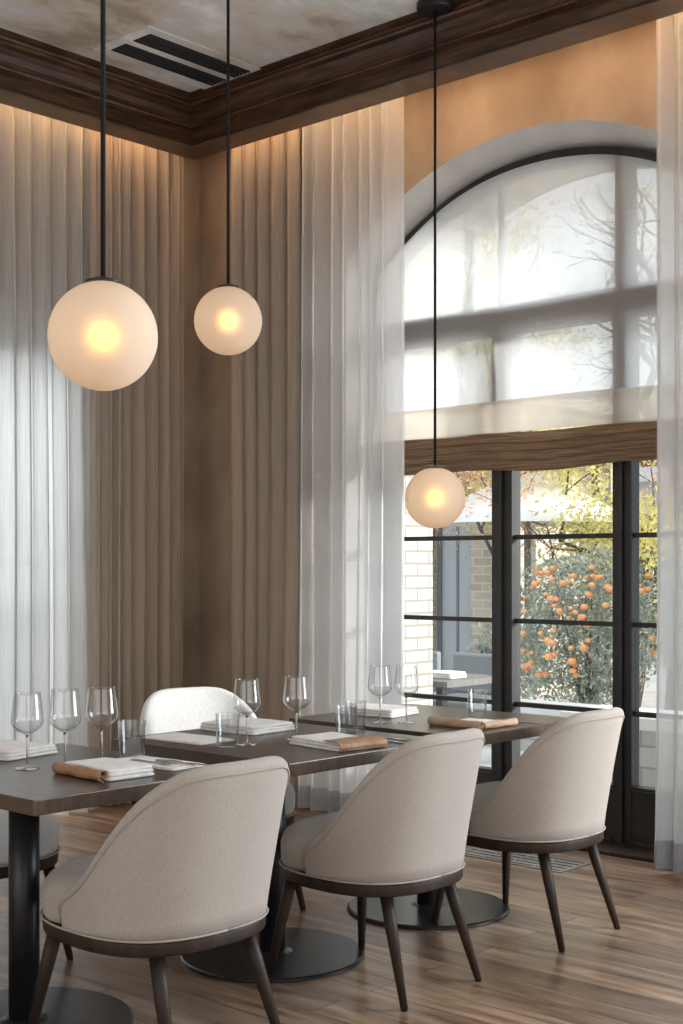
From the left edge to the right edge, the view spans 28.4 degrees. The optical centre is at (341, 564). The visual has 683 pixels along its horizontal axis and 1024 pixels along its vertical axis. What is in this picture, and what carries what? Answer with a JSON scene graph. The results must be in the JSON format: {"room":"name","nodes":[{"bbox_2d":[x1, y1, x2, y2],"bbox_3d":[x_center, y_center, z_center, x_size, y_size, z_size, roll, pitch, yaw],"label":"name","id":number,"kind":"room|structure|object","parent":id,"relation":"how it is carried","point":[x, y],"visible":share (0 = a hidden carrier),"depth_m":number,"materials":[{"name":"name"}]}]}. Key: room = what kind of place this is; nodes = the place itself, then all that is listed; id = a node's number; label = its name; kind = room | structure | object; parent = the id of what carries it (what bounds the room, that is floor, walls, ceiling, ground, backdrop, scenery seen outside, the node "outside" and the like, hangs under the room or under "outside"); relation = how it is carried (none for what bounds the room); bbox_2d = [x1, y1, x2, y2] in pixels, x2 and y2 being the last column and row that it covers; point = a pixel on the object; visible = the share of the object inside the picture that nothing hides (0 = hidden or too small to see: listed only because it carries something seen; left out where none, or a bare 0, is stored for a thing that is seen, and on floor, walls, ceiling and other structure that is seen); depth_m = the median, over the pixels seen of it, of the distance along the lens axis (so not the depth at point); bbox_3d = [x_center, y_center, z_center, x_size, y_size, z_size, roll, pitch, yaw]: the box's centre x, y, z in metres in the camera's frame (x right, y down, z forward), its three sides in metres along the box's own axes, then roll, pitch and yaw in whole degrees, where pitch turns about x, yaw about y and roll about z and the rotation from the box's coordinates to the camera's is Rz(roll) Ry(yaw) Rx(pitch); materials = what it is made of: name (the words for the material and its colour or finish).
{"room":"restaurant","nodes":[
{"label":"restaurant","id":0,"kind":"room"},
{"bbox_2d":[183,157,199,687],"bbox_3d":[-3.596,-0.615,5.538,0.300,3.950,8.250,0,0,42],"label":"wall","id":1,"kind":"structure","parent":0,"point":[191,579],"depth_m":8.25,"materials":[{"name":"paint"}]},
{"bbox_2d":[0,0,418,91],"bbox_3d":[-0.296,-2.690,2.627,9.100,0.200,9.000,0,0,42],"label":"ceiling","id":2,"kind":"structure","parent":0,"point":[262,32],"depth_m":6.43,"materials":[{"name":"paint"}]},
{"bbox_2d":[0,103,93,814],"bbox_3d":[-2.165,-0.605,6.590,0.141,3.906,2.353,0,0,42],"label":"sheer curtain","id":3,"kind":"object","parent":2,"relation":"hanging from","point":[45,161],"visible":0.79,"depth_m":7.20,"materials":[{"name":"fabric"}]},
{"bbox_2d":[0,28,193,159],"bbox_3d":[-3.204,-2.465,5.011,0.290,0.249,7.300,0,0,42],"label":"trim","id":4,"kind":"structure","parent":2,"relation":"attached to","point":[37,77],"depth_m":7.04,"materials":[{"name":"brown wood"}]},
{"bbox_2d":[47,0,157,390],"bbox_3d":[-0.613,-1.519,3.468,0.280,2.141,0.280,0,0,42],"label":"pendant lamp","id":5,"kind":"object","parent":2,"relation":"hanging from","point":[102,335],"visible":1,"depth_m":3.38,"materials":[{"name":"white glass"}]},
{"bbox_2d":[89,130,183,807],"bbox_3d":[-1.160,-0.609,7.690,0.108,3.898,0.691,0,0,42],"label":"drape","id":6,"kind":"object","parent":2,"relation":"hanging from","point":[136,434],"visible":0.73,"depth_m":7.68,"materials":[{"name":"fabric"}]},
{"bbox_2d":[92,26,260,88],"bbox_3d":[-0.821,-2.584,6.924,0.440,0.011,0.800,0,0,42],"label":"ceiling vent","id":7,"kind":"object","parent":2,"relation":"in","point":[150,48],"visible":0.97,"depth_m":6.88,"materials":[{"name":"metal"}]},
{"bbox_2d":[194,0,261,354],"bbox_3d":[-0.467,-1.728,5.559,0.280,1.724,0.280,0,0,42],"label":"pendant lamp","id":8,"kind":"object","parent":2,"relation":"hanging from","point":[227,319],"visible":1,"depth_m":5.47,"materials":[{"name":"glass"}]},
{"bbox_2d":[230,128,301,806],"bbox_3d":[-0.436,-0.609,7.626,0.573,3.898,0.109,0,0,42],"label":"drape","id":9,"kind":"object","parent":2,"relation":"hanging from","point":[266,238],"visible":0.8,"depth_m":7.63,"materials":[{"name":"fabric"}]},
{"bbox_2d":[297,97,404,813],"bbox_3d":[0.044,-0.609,7.203,0.767,3.898,0.101,0,0,44],"label":"sheer curtain","id":10,"kind":"object","parent":2,"relation":"hanging from","point":[353,380],"visible":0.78,"depth_m":7.20,"materials":[{"name":"fabric"}]},
{"bbox_2d":[405,0,465,527],"bbox_3d":[0.431,-1.380,6.220,0.280,2.420,0.280,0,0,42],"label":"pendant lamp","id":11,"kind":"object","parent":2,"relation":"hanging from","point":[435,497],"visible":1,"depth_m":6.14,"materials":[{"name":"glass"}]},
{"bbox_2d":[190,0,682,159],"bbox_3d":[1.932,-2.465,5.067,7.800,0.249,0.290,0,0,42],"label":"trim","id":12,"kind":"structure","parent":2,"relation":"attached to","point":[393,59],"depth_m":6.54,"materials":[{"name":"brown wood"}]},
{"bbox_2d":[654,12,682,872],"bbox_3d":[1.646,-0.609,5.735,0.725,3.898,0.118,0,0,42],"label":"sheer curtain","id":13,"kind":"object","parent":2,"relation":"hanging from","point":[668,841],"visible":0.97,"depth_m":5.94,"materials":[{"name":"fabric"}]},
{"bbox_2d":[0,800,682,1023],"bbox_3d":[-0.431,1.420,2.479,8.500,0.120,8.000,0,0,42],"label":"floor","id":14,"kind":"structure","parent":0,"point":[633,973],"depth_m":4.60,"materials":[{"name":"brown wood"}]},
{"bbox_2d":[0,738,72,959],"bbox_3d":[-1.301,0.939,4.668,0.671,0.842,0.584,0,0,42],"label":"dining chair","id":15,"kind":"object","parent":14,"relation":"on","point":[49,829],"visible":0.38,"depth_m":4.55,"materials":[{"name":"beige fabric"}]},
{"bbox_2d":[0,743,196,1023],"bbox_3d":[-0.891,0.985,4.044,0.880,0.750,0.780,0,0,42],"label":"dining table","id":16,"kind":"object","parent":14,"relation":"on","point":[26,795],"visible":0.85,"depth_m":3.95,"materials":[{"name":"brown wood"}]},
{"bbox_2d":[11,692,43,769],"bbox_3d":[-0.941,0.495,4.042,0.097,0.228,0.097,0,0,42],"label":"wine glass","id":17,"kind":"object","parent":16,"relation":"on","point":[27,767],"visible":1,"depth_m":4.04,"materials":[{"name":"clear glass"}]},
{"bbox_2d":[11,692,43,732],"bbox_3d":[-0.941,0.446,4.042,0.097,0.129,0.097,0,0,42],"label":"bowl","id":18,"kind":"object","parent":17,"relation":"on","point":[14,692],"depth_m":4.03,"materials":[{"name":"clear glass"}]},
{"bbox_2d":[0,740,57,760],"bbox_3d":[-1.075,0.593,4.340,0.241,0.034,0.221,0,0,32],"label":"folded napkin","id":19,"kind":"object","parent":16,"relation":"on","point":[10,750],"visible":0.97,"depth_m":4.29,"materials":[{"name":"white fabric"}]},
{"bbox_2d":[48,689,81,761],"bbox_3d":[-0.837,0.492,4.082,0.100,0.235,0.100,0,0,42],"label":"wine glass","id":20,"kind":"object","parent":16,"relation":"on","point":[64,733],"visible":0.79,"depth_m":4.08,"materials":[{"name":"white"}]},
{"bbox_2d":[48,689,81,732],"bbox_3d":[-0.837,0.441,4.082,0.100,0.133,0.100,0,0,42],"label":"bowl","id":21,"kind":"object","parent":20,"relation":"on","point":[51,689],"depth_m":4.07,"materials":[{"name":"clear glass"}]},
{"bbox_2d":[86,686,117,757],"bbox_3d":[-0.742,0.493,4.178,0.099,0.233,0.099,0,0,42],"label":"wine glass","id":22,"kind":"object","parent":16,"relation":"on","point":[114,686],"visible":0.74,"depth_m":4.17,"materials":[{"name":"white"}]},
{"bbox_2d":[86,686,117,728],"bbox_3d":[-0.742,0.442,4.178,0.099,0.132,0.099,0,0,42],"label":"bowl","id":23,"kind":"object","parent":22,"relation":"on","point":[114,686],"depth_m":4.17,"materials":[{"name":"clear glass"}]},
{"bbox_2d":[52,757,153,782],"bbox_3d":[-0.692,0.593,3.922,0.194,0.036,0.246,0,0,-45],"label":"folded napkin","id":24,"kind":"object","parent":16,"relation":"on","point":[105,768],"visible":1,"depth_m":3.87,"materials":[{"name":"white fabric"}]},
{"bbox_2d":[118,719,145,757],"bbox_3d":[-0.661,0.550,4.260,0.089,0.119,0.089,0,0,42],"label":"tumbler","id":25,"kind":"object","parent":16,"relation":"on","point":[122,719],"visible":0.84,"depth_m":4.25,"materials":[{"name":"clear glass"}]},
{"bbox_2d":[117,755,205,770],"bbox_3d":[-0.571,0.605,4.136,0.304,0.008,0.152,0,0,38],"label":"menu card","id":26,"kind":"object","parent":16,"relation":"on","point":[180,766],"visible":0.66,"depth_m":4.07,"materials":[{"name":"white paper"}]},
{"bbox_2d":[130,758,177,764],"bbox_3d":[-0.572,0.597,4.104,0.200,0.007,0.024,0,0,40],"label":"fork","id":27,"kind":"object","parent":26,"relation":"on","point":[161,763],"visible":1,"depth_m":4.09,"materials":[{"name":"silver metal"}]},
{"bbox_2d":[155,759,208,764],"bbox_3d":[-0.479,0.597,4.088,0.210,0.007,0.017,0,0,30],"label":"table knife","id":28,"kind":"object","parent":26,"relation":"on","point":[159,760],"visible":0.88,"depth_m":4.10,"materials":[{"name":"silver metal"}]},
{"bbox_2d":[28,756,289,1023],"bbox_3d":[-0.502,0.939,3.804,0.708,0.842,0.616,0,0,42],"label":"dining chair","id":29,"kind":"object","parent":14,"relation":"on","point":[187,869],"visible":1,"depth_m":3.54,"materials":[{"name":"beige fabric"}]},
{"bbox_2d":[139,687,305,910],"bbox_3d":[-0.496,0.939,5.444,0.584,0.842,0.671,0,0,-31],"label":"dining chair","id":30,"kind":"object","parent":14,"relation":"on","point":[171,709],"visible":0.27,"depth_m":5.66,"materials":[{"name":"beige fabric"}]},
{"bbox_2d":[111,722,420,983],"bbox_3d":[-0.218,0.985,4.730,0.880,0.750,0.792,0,0,42],"label":"dining table","id":31,"kind":"object","parent":14,"relation":"on","point":[305,954],"visible":0.59,"depth_m":4.59,"materials":[{"name":"brown wood"}]},
{"bbox_2d":[140,732,234,744],"bbox_3d":[-0.540,0.605,4.718,0.304,0.008,0.172,0,0,39],"label":"napkin","id":32,"kind":"object","parent":31,"relation":"on","point":[177,737],"visible":0.96,"depth_m":4.68,"materials":[{"name":"white fabric"}]},
{"bbox_2d":[215,712,239,747],"bbox_3d":[-0.383,0.554,4.534,0.083,0.111,0.083,0,0,42],"label":"tumbler","id":33,"kind":"object","parent":31,"relation":"on","point":[219,712],"visible":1,"depth_m":4.53,"materials":[{"name":"clear glass"}]},
{"bbox_2d":[233,679,260,745],"bbox_3d":[-0.322,0.497,4.586,0.095,0.223,0.095,0,0,42],"label":"wine glass","id":34,"kind":"object","parent":31,"relation":"on","point":[246,743],"visible":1,"depth_m":4.58,"materials":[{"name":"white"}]},
{"bbox_2d":[233,679,260,715],"bbox_3d":[-0.322,0.449,4.586,0.095,0.126,0.095,0,0,42],"label":"bowl","id":35,"kind":"object","parent":34,"relation":"on","point":[235,679],"depth_m":4.58,"materials":[{"name":"clear glass"}]},
{"bbox_2d":[200,717,294,735],"bbox_3d":[-0.347,0.592,4.989,0.272,0.034,0.241,0,0,38],"label":"folded napkin","id":36,"kind":"object","parent":31,"relation":"on","point":[256,726],"visible":0.94,"depth_m":4.92,"materials":[{"name":"white fabric"}]},
{"bbox_2d":[283,675,309,739],"bbox_3d":[-0.157,0.497,4.714,0.095,0.223,0.095,0,0,42],"label":"wine glass","id":37,"kind":"object","parent":31,"relation":"on","point":[296,712],"visible":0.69,"depth_m":4.71,"materials":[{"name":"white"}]},
{"bbox_2d":[283,675,309,711],"bbox_3d":[-0.157,0.449,4.714,0.095,0.126,0.095,0,0,42],"label":"bowl","id":38,"kind":"object","parent":37,"relation":"on","point":[285,675],"depth_m":4.71,"materials":[{"name":"clear glass"}]},
{"bbox_2d":[289,732,387,751],"bbox_3d":[-0.015,0.593,4.550,0.208,0.033,0.281,0,0,-42],"label":"folded napkin","id":39,"kind":"object","parent":31,"relation":"on","point":[331,741],"visible":1,"depth_m":4.49,"materials":[{"name":"white fabric"}]},
{"bbox_2d":[334,704,357,733],"bbox_3d":[0.016,0.554,4.800,0.083,0.111,0.083,0,0,42],"label":"tumbler","id":40,"kind":"object","parent":31,"relation":"on","point":[336,704],"visible":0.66,"depth_m":4.79,"materials":[{"name":"clear glass"}]},
{"bbox_2d":[344,700,365,731],"bbox_3d":[0.051,0.555,4.964,0.082,0.109,0.082,0,0,42],"label":"tumbler","id":41,"kind":"object","parent":31,"relation":"on","point":[346,700],"visible":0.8,"depth_m":4.96,"materials":[{"name":"clear glass"}]},
{"bbox_2d":[385,737,411,739],"bbox_3d":[0.167,0.606,4.736,0.200,0.007,0.024,0,0,40],"label":"fork","id":42,"kind":"object","parent":31,"relation":"on","point":[385,737],"visible":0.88,"depth_m":4.71,"materials":[{"name":"silver metal"}]},
{"bbox_2d":[267,728,484,1011],"bbox_3d":[0.127,0.939,4.428,0.671,0.842,0.584,0,0,42],"label":"dining chair","id":43,"kind":"object","parent":14,"relation":"on","point":[402,830],"visible":0.98,"depth_m":4.18,"materials":[{"name":"upholstery fabric"},{"name":"dark walnut wood"}]},
{"bbox_2d":[289,704,566,929],"bbox_3d":[0.370,0.985,5.374,0.880,0.750,0.760,0,0,42],"label":"dining table","id":44,"kind":"object","parent":14,"relation":"on","point":[414,912],"visible":0.61,"depth_m":5.25,"materials":[{"name":"brown wood"}]},
{"bbox_2d":[336,703,418,717],"bbox_3d":[0.145,0.592,5.528,0.282,0.034,0.221,0,0,34],"label":"folded napkin","id":45,"kind":"object","parent":44,"relation":"on","point":[372,710],"visible":0.92,"depth_m":5.46,"materials":[{"name":"white fabric"}]},
{"bbox_2d":[368,665,391,723],"bbox_3d":[0.149,0.499,5.220,0.094,0.221,0.094,0,0,42],"label":"wine glass","id":46,"kind":"object","parent":44,"relation":"on","point":[379,721],"visible":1,"depth_m":5.22,"materials":[{"name":"clear glass"}]},
{"bbox_2d":[368,665,391,697],"bbox_3d":[0.149,0.451,5.220,0.094,0.125,0.094,0,0,42],"label":"bowl","id":47,"kind":"object","parent":46,"relation":"on","point":[370,665],"depth_m":5.21,"materials":[{"name":"clear glass"}]},
{"bbox_2d":[394,665,417,722],"bbox_3d":[0.251,0.499,5.228,0.094,0.221,0.094,0,0,42],"label":"wine glass","id":48,"kind":"object","parent":44,"relation":"on","point":[406,720],"visible":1,"depth_m":5.22,"materials":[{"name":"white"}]},
{"bbox_2d":[394,665,417,696],"bbox_3d":[0.251,0.451,5.228,0.094,0.125,0.094,0,0,42],"label":"bowl","id":49,"kind":"object","parent":48,"relation":"on","point":[396,665],"depth_m":5.22,"materials":[{"name":"clear glass"}]},
{"bbox_2d":[428,716,517,730],"bbox_3d":[0.500,0.593,5.131,0.250,0.036,0.238,0,0,44],"label":"rolled napkin","id":50,"kind":"object","parent":44,"relation":"on","point":[469,723],"visible":1,"depth_m":5.06,"materials":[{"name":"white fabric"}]},
{"bbox_2d":[467,688,486,716],"bbox_3d":[0.546,0.555,5.433,0.082,0.109,0.082,0,0,42],"label":"tumbler","id":51,"kind":"object","parent":44,"relation":"on","point":[472,688],"visible":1,"depth_m":5.43,"materials":[{"name":"clear glass"}]},
{"bbox_2d":[496,719,543,723],"bbox_3d":[0.691,0.606,5.235,0.210,0.007,0.017,0,0,37],"label":"table knife","id":52,"kind":"object","parent":44,"relation":"on","point":[496,719],"visible":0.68,"depth_m":5.21,"materials":[{"name":"silver metal"}]},
{"bbox_2d":[464,847,590,873],"bbox_3d":[0.828,1.357,6.245,0.600,0.006,0.250,0,0,42],"label":"floor vent","id":53,"kind":"object","parent":14,"relation":"in","point":[559,865],"visible":0.68,"depth_m":6.21,"materials":[{"name":"black metal"}]},
{"bbox_2d":[431,707,624,951],"bbox_3d":[0.710,0.939,5.059,0.671,0.842,0.584,0,0,42],"label":"dining chair","id":54,"kind":"object","parent":14,"relation":"on","point":[553,798],"visible":0.91,"depth_m":4.80,"materials":[{"name":"beige woven upholstery fabric"},{"name":"dark walnut wood"}]},
{"bbox_2d":[404,475,432,704],"bbox_3d":[2.402,-0.565,5.952,9.800,4.050,0.450,0,0,42],"label":"wall","id":55,"kind":"structure","parent":0,"point":[418,555],"depth_m":7.86,"materials":[{"name":"beige brick"}]},
{"bbox_2d":[200,20,656,690],"bbox_3d":[2.350,-0.615,5.525,8.500,3.950,0.250,0,0,42],"label":"wall","id":56,"kind":"structure","parent":0,"point":[600,91],"depth_m":7.00,"materials":[{"name":"paint"}]},
{"bbox_2d":[404,146,656,847],"bbox_3d":[1.053,-0.359,6.848,2.260,3.438,0.105,0,0,42],"label":"window","id":57,"kind":"structure","parent":56,"relation":"in","point":[630,811],"depth_m":6.58,"materials":[{"name":"black paint"}]},
{"bbox_2d":[404,154,656,474],"bbox_3d":[0.986,-1.253,6.774,2.200,1.564,0.086,0,0,42],"label":"roman shade","id":58,"kind":"object","parent":57,"relation":"attached to","point":[546,270],"visible":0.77,"depth_m":6.80,"materials":[{"name":"fabric"}]},
{"bbox_2d":[579,840,653,862],"bbox_3d":[1.126,1.351,6.928,2.260,0.018,0.730,0,0,42],"label":"trim","id":59,"kind":"structure","parent":56,"relation":"attached to","point":[612,848],"depth_m":6.35,"materials":[{"name":"brown wood"}]},
{"label":"outside","id":60,"kind":"structure","parent":0,"visible":0},
{"bbox_2d":[479,650,656,766],"bbox_3d":[16.221,1.560,27.018,80.000,0.200,49.300,0,0,42],"label":"terrace","id":61,"kind":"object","parent":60,"point":[649,694],"depth_m":14.65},
{"bbox_2d":[433,651,440,694],"bbox_3d":[0.424,1.060,10.311,0.480,0.801,0.500,0,0,42],"label":"patio chair","id":62,"kind":"object","parent":61,"relation":"on","point":[436,654],"visible":0.05,"depth_m":10.31,"materials":[{"name":"grey"}]},
{"bbox_2d":[433,472,455,553],"bbox_3d":[0.703,-1.500,12.656,4.235,5.942,4.222,0,0,-5],"label":"autumn tree","id":63,"kind":"object","parent":61,"relation":"on","point":[455,472],"visible":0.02,"depth_m":13.82,"materials":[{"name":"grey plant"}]},
{"bbox_2d":[433,652,491,709],"bbox_3d":[0.881,1.060,9.893,0.480,0.801,0.500,0,0,42],"label":"patio chair","id":64,"kind":"object","parent":61,"relation":"on","point":[471,663],"visible":0.3,"depth_m":10.03,"materials":[{"name":"grey"}]},
{"bbox_2d":[433,673,491,766],"bbox_3d":[0.430,1.105,9.303,1.250,0.710,0.650,0,0,42],"label":"patio table","id":65,"kind":"object","parent":61,"relation":"on","point":[442,685],"visible":0.18,"depth_m":8.78,"materials":[{"name":"grey wood"}]},
{"bbox_2d":[433,670,466,678],"bbox_3d":[0.675,0.727,8.985,0.261,0.042,0.201,0,0,37],"label":"folded napkin","id":66,"kind":"object","parent":65,"relation":"on","point":[440,674],"visible":0.74,"depth_m":8.90,"materials":[{"name":"white fabric"}]},
{"bbox_2d":[463,622,555,699],"bbox_3d":[1.499,0.951,12.352,0.829,0.989,0.879,0,0,42],"label":"shrub","id":67,"kind":"object","parent":61,"relation":"on","point":[484,644],"visible":0.15,"depth_m":12.28,"materials":[{"name":"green plant"}]},
{"bbox_2d":[433,426,612,697],"bbox_3d":[0.973,-0.200,16.770,4.700,3.320,3.400,0,0,42],"label":"building","id":68,"kind":"structure","parent":61,"relation":"on","point":[456,581],"depth_m":14.63,"materials":[{"name":"beige brick"}]},
{"bbox_2d":[456,693,595,750],"bbox_3d":[2.111,1.275,10.179,3.430,0.370,0.400,0,0,42],"label":"wall","id":69,"kind":"structure","parent":61,"relation":"on","point":[525,743],"depth_m":10.55,"materials":[{"name":"grey stone"}]},
{"bbox_2d":[448,472,612,698],"bbox_3d":[1.785,0.270,12.914,1.880,2.380,1.880,0,0,42],"label":"patio umbrella","id":70,"kind":"object","parent":61,"relation":"on","point":[479,512],"visible":0.38,"depth_m":12.28,"materials":[{"name":"white fabric"}]},
{"bbox_2d":[435,429,656,618],"bbox_3d":[1.698,-0.310,12.823,4.203,3.552,3.020,0,0,42],"label":"autumn tree","id":71,"kind":"object","parent":61,"relation":"on","point":[480,527],"visible":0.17,"depth_m":12.49,"materials":[{"name":"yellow plant"}]},
{"bbox_2d":[459,425,656,707],"bbox_3d":[2.567,-0.080,12.141,2.368,3.097,4.044,0,0,-26],"label":"autumn tree","id":72,"kind":"object","parent":61,"relation":"on","point":[595,527],"visible":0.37,"depth_m":12.17,"materials":[{"name":"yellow plant"}]},
{"bbox_2d":[521,544,656,704],"bbox_3d":[2.048,0.574,11.315,1.313,1.503,1.414,0,0,-21],"label":"fruit tree","id":73,"kind":"object","parent":61,"relation":"on","point":[591,684],"visible":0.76,"depth_m":11.09,"materials":[{"name":"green plant"}]},
{"bbox_2d":[521,631,527,636],"bbox_3d":[1.496,0.568,11.136,0.076,0.051,0.078,0,0,42],"label":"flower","id":74,"kind":"object","parent":73,"relation":"on","point":[523,634],"depth_m":11.11,"materials":[{"name":"orange plant"}]},
{"bbox_2d":[525,662,534,668],"bbox_3d":[1.538,0.822,11.054,0.077,0.052,0.080,0,0,42],"label":"flower","id":75,"kind":"object","parent":73,"relation":"on","point":[529,665],"depth_m":11.03,"materials":[{"name":"orange plant"}]},
{"bbox_2d":[531,581,539,586],"bbox_3d":[1.592,0.154,11.118,0.072,0.048,0.074,0,0,42],"label":"flower","id":76,"kind":"object","parent":73,"relation":"on","point":[534,583],"depth_m":11.09,"materials":[{"name":"orange plant"}]},
{"bbox_2d":[535,671,542,677],"bbox_3d":[1.608,0.894,11.012,0.074,0.050,0.076,0,0,42],"label":"flower","id":77,"kind":"object","parent":73,"relation":"on","point":[538,674],"depth_m":10.98,"materials":[{"name":"orange plant"}]},
{"bbox_2d":[542,671,549,676],"bbox_3d":[1.661,0.890,11.006,0.070,0.047,0.072,0,0,42],"label":"flower","id":78,"kind":"object","parent":73,"relation":"on","point":[545,673],"depth_m":10.98,"materials":[{"name":"orange plant"}]},
{"bbox_2d":[544,637,551,643],"bbox_3d":[1.657,0.607,10.841,0.079,0.053,0.081,0,0,42],"label":"flower","id":79,"kind":"object","parent":73,"relation":"on","point":[548,640],"depth_m":10.81,"materials":[{"name":"orange plant"}]},
{"bbox_2d":[544,570,551,575],"bbox_3d":[1.694,0.065,11.098,0.071,0.048,0.073,0,0,42],"label":"flower","id":80,"kind":"object","parent":73,"relation":"on","point":[547,572],"depth_m":11.07,"materials":[{"name":"orange plant"}]},
{"bbox_2d":[544,653,552,659],"bbox_3d":[1.653,0.734,10.817,0.076,0.051,0.078,0,0,42],"label":"flower","id":81,"kind":"object","parent":73,"relation":"on","point":[548,656],"depth_m":10.79,"materials":[{"name":"orange plant"}]},
{"bbox_2d":[546,595,554,601],"bbox_3d":[1.689,0.272,10.909,0.082,0.055,0.084,0,0,42],"label":"flower","id":82,"kind":"object","parent":73,"relation":"on","point":[550,598],"depth_m":10.88,"materials":[{"name":"orange plant"}]},
{"bbox_2d":[548,639,556,645],"bbox_3d":[1.684,0.623,10.826,0.080,0.054,0.082,0,0,42],"label":"flower","id":83,"kind":"object","parent":73,"relation":"on","point":[551,642],"depth_m":10.80,"materials":[{"name":"orange plant"}]},
{"bbox_2d":[549,577,555,581],"bbox_3d":[1.717,0.118,11.021,0.059,0.040,0.061,0,0,42],"label":"flower","id":84,"kind":"object","parent":73,"relation":"on","point":[552,579],"depth_m":11.00,"materials":[{"name":"orange plant"}]},
{"bbox_2d":[549,565,556,570],"bbox_3d":[1.731,0.025,11.068,0.064,0.043,0.066,0,0,42],"label":"flower","id":85,"kind":"object","parent":73,"relation":"on","point":[552,567],"depth_m":11.05,"materials":[{"name":"orange plant"}]},
{"bbox_2d":[555,608,563,613],"bbox_3d":[1.746,0.371,10.832,0.072,0.048,0.074,0,0,42],"label":"flower","id":86,"kind":"object","parent":73,"relation":"on","point":[559,610],"depth_m":10.81,"materials":[{"name":"orange plant"}]},
{"bbox_2d":[559,580,566,584],"bbox_3d":[1.779,0.142,10.866,0.060,0.040,0.062,0,0,42],"label":"flower","id":87,"kind":"object","parent":73,"relation":"on","point":[562,582],"depth_m":10.85,"materials":[{"name":"orange plant"}]},
{"bbox_2d":[567,658,576,664],"bbox_3d":[1.830,0.766,10.751,0.075,0.050,0.077,0,0,42],"label":"flower","id":88,"kind":"object","parent":73,"relation":"on","point":[572,661],"depth_m":10.73,"materials":[{"name":"orange plant"}]},
{"bbox_2d":[569,573,576,578],"bbox_3d":[1.868,0.090,10.916,0.065,0.044,0.067,0,0,42],"label":"flower","id":89,"kind":"object","parent":73,"relation":"on","point":[573,576],"depth_m":10.89,"materials":[{"name":"orange plant"}]},
{"bbox_2d":[569,668,576,672],"bbox_3d":[1.841,0.843,10.763,0.060,0.040,0.062,0,0,42],"label":"flower","id":90,"kind":"object","parent":73,"relation":"on","point":[572,670],"depth_m":10.74,"materials":[{"name":"orange plant"}]},
{"bbox_2d":[577,614,586,619],"bbox_3d":[1.909,0.414,10.749,0.076,0.051,0.078,0,0,42],"label":"flower","id":91,"kind":"object","parent":73,"relation":"on","point":[580,616],"depth_m":10.72,"materials":[{"name":"orange plant"}]},
{"bbox_2d":[579,644,588,650],"bbox_3d":[1.914,0.656,10.685,0.078,0.052,0.080,0,0,42],"label":"flower","id":92,"kind":"object","parent":73,"relation":"on","point":[583,647],"depth_m":10.66,"materials":[{"name":"orange plant"}]},
{"bbox_2d":[580,604,588,609],"bbox_3d":[1.933,0.335,10.766,0.066,0.044,0.068,0,0,42],"label":"flower","id":93,"kind":"object","parent":73,"relation":"on","point":[583,606],"depth_m":10.75,"materials":[{"name":"orange plant"}]},
{"bbox_2d":[586,592,593,597],"bbox_3d":[1.978,0.239,10.794,0.065,0.044,0.067,0,0,42],"label":"flower","id":94,"kind":"object","parent":73,"relation":"on","point":[588,594],"depth_m":10.77,"materials":[{"name":"orange plant"}]},
{"bbox_2d":[588,582,595,586],"bbox_3d":[1.992,0.157,10.756,0.059,0.040,0.061,0,0,42],"label":"flower","id":95,"kind":"object","parent":73,"relation":"on","point":[591,584],"depth_m":10.74,"materials":[{"name":"orange plant"}]},
{"bbox_2d":[593,574,601,580],"bbox_3d":[2.051,0.101,10.848,0.079,0.053,0.082,0,0,42],"label":"flower","id":96,"kind":"object","parent":73,"relation":"on","point":[596,577],"depth_m":10.81,"materials":[{"name":"orange plant"}]},
{"bbox_2d":[602,602,609,607],"bbox_3d":[2.083,0.317,10.670,0.064,0.043,0.066,0,0,42],"label":"flower","id":97,"kind":"object","parent":73,"relation":"on","point":[605,604],"depth_m":10.65,"materials":[{"name":"orange plant"}]},
{"bbox_2d":[606,586,612,592],"bbox_3d":[2.138,0.192,10.748,0.080,0.054,0.082,0,0,42],"label":"flower","id":98,"kind":"object","parent":73,"relation":"on","point":[609,589],"depth_m":10.72,"materials":[{"name":"orange plant"}]},
{"bbox_2d":[639,588,645,593],"bbox_3d":[2.394,0.207,10.806,0.072,0.048,0.074,0,0,42],"label":"flower","id":99,"kind":"object","parent":73,"relation":"on","point":[641,590],"depth_m":10.78,"materials":[{"name":"orange plant"}]},
{"bbox_2d":[644,573,651,578],"bbox_3d":[2.528,0.090,11.145,0.066,0.044,0.068,0,0,42],"label":"flower","id":100,"kind":"object","parent":73,"relation":"on","point":[647,575],"depth_m":11.12,"materials":[{"name":"orange plant"}]},
{"bbox_2d":[649,636,655,640],"bbox_3d":[2.474,0.585,10.766,0.060,0.040,0.062,0,0,42],"label":"flower","id":101,"kind":"object","parent":73,"relation":"on","point":[652,638],"depth_m":10.75,"materials":[{"name":"orange plant"}]},
{"bbox_2d":[524,460,656,704],"bbox_3d":[2.999,0.070,14.852,1.120,2.780,2.300,0,0,42],"label":"pergola","id":102,"kind":"object","parent":61,"relation":"on","point":[533,556],"visible":0.02,"depth_m":13.89,"materials":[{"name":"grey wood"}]},
{"bbox_2d":[560,705,655,786],"bbox_3d":[2.233,1.190,8.104,1.850,0.540,0.500,0,0,42],"label":"wall","id":103,"kind":"structure","parent":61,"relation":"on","point":[647,726],"depth_m":8.18,"materials":[{"name":"grey brick"}]},
{"bbox_2d":[639,466,656,539],"bbox_3d":[8.360,-1.190,31.015,11.800,5.300,7.000,0,0,42],"label":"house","id":104,"kind":"structure","parent":61,"relation":"on","point":[643,484],"depth_m":28.61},
{"bbox_2d":[639,538,656,649],"bbox_3d":[4.625,0.405,23.935,19.155,2.304,0.741,0,0,42],"label":"hedge","id":105,"kind":"object","parent":61,"relation":"on","point":[647,559],"visible":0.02,"depth_m":23.19,"materials":[{"name":"green plant"}]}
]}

